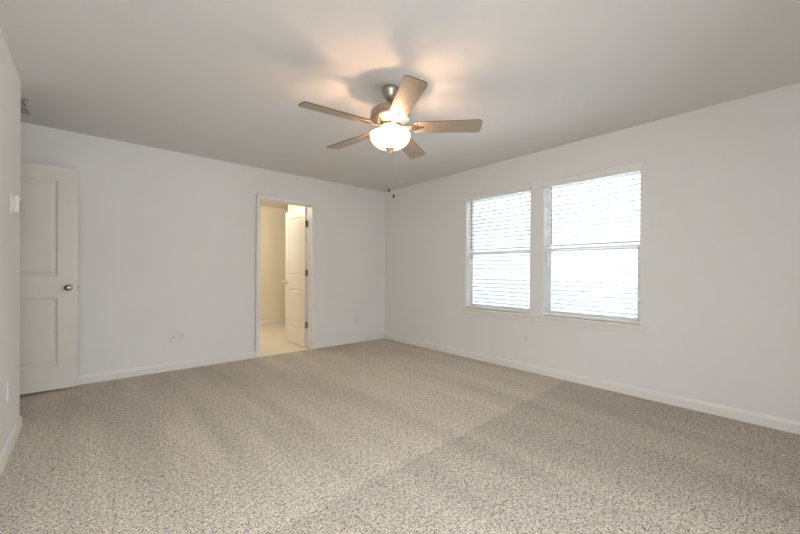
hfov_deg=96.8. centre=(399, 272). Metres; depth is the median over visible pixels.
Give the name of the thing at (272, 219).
wall
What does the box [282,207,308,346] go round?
door
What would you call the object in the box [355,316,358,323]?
wall outlet
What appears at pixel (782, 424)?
baseboard
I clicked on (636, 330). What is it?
trim
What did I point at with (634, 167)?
window blind
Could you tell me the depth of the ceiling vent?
2.91 m
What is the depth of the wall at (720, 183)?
2.97 m
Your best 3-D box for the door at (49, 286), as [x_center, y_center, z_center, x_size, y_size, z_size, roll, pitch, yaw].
[-3.343,0.051,3.077,0.836,2.030,0.172,0,0,-41]
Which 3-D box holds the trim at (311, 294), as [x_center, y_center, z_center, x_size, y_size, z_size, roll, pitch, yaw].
[-1.573,0.046,4.872,0.839,2.102,0.157,0,0,-41]
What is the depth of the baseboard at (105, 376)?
4.03 m
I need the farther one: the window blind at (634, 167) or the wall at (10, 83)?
the window blind at (634, 167)
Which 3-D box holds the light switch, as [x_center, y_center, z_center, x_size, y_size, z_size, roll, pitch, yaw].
[-2.445,-0.429,2.244,0.010,0.117,0.116,0,0,-41]
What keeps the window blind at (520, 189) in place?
attached to the window at (471, 255)
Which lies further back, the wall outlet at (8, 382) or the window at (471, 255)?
the window at (471, 255)
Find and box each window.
[470,191,529,310]
[547,172,639,321]
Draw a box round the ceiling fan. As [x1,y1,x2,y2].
[298,75,482,197]
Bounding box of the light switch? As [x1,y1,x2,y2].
[10,194,14,213]
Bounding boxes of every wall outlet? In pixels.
[7,380,9,400]
[178,331,184,341]
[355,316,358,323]
[523,334,528,344]
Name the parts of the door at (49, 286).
knob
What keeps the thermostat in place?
attached to the wall at (10, 83)
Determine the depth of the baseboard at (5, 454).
2.15 m
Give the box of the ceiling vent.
[21,98,33,116]
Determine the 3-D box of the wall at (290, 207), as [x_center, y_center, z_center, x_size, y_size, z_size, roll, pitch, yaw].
[-1.153,-0.125,7.013,1.960,2.440,2.552,0,0,-41]
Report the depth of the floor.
2.15 m
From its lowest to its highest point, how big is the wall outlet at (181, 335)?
0.115 m
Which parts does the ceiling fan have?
fan blade, fan blade, lamp shade, fan blade, fan blade, fan blade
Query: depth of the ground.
26.66 m
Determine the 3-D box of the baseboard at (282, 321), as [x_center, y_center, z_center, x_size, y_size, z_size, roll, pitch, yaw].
[-1.905,1.050,6.364,3.700,0.085,2.552,0,0,-41]
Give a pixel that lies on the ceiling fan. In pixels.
(392, 117)
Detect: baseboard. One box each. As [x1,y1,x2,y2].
[0,415,22,476]
[77,333,383,384]
[260,319,284,325]
[384,333,799,434]
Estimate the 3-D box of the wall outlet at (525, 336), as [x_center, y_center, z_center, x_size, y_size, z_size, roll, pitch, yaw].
[1.421,0.756,4.008,0.008,0.115,0.072,0,0,-41]
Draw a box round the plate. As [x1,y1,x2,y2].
[169,332,176,342]
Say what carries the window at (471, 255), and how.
in the wall at (720, 183)
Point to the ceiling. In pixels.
(222, 80)
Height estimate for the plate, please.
0.115 m
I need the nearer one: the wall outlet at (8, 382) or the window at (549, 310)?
the wall outlet at (8, 382)
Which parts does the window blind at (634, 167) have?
rail, ladder cord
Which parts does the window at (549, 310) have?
sash, sash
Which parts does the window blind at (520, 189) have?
ladder cord, rail, ladder cord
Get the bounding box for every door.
[20,161,78,394]
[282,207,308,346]
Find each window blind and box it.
[464,183,531,312]
[541,161,642,323]
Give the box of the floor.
[0,323,799,533]
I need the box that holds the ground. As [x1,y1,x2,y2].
[474,278,637,317]
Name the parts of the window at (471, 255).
sash, sash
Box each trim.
[255,194,315,357]
[462,309,645,334]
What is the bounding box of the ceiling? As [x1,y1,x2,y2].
[0,0,799,208]
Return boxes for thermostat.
[14,194,20,214]
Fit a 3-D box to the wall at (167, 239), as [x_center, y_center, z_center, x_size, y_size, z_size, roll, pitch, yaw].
[-2.042,-0.125,4.465,4.931,2.440,0.120,0,0,-41]
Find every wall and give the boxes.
[0,27,20,453]
[20,122,384,375]
[260,206,287,320]
[288,205,307,291]
[384,83,799,421]

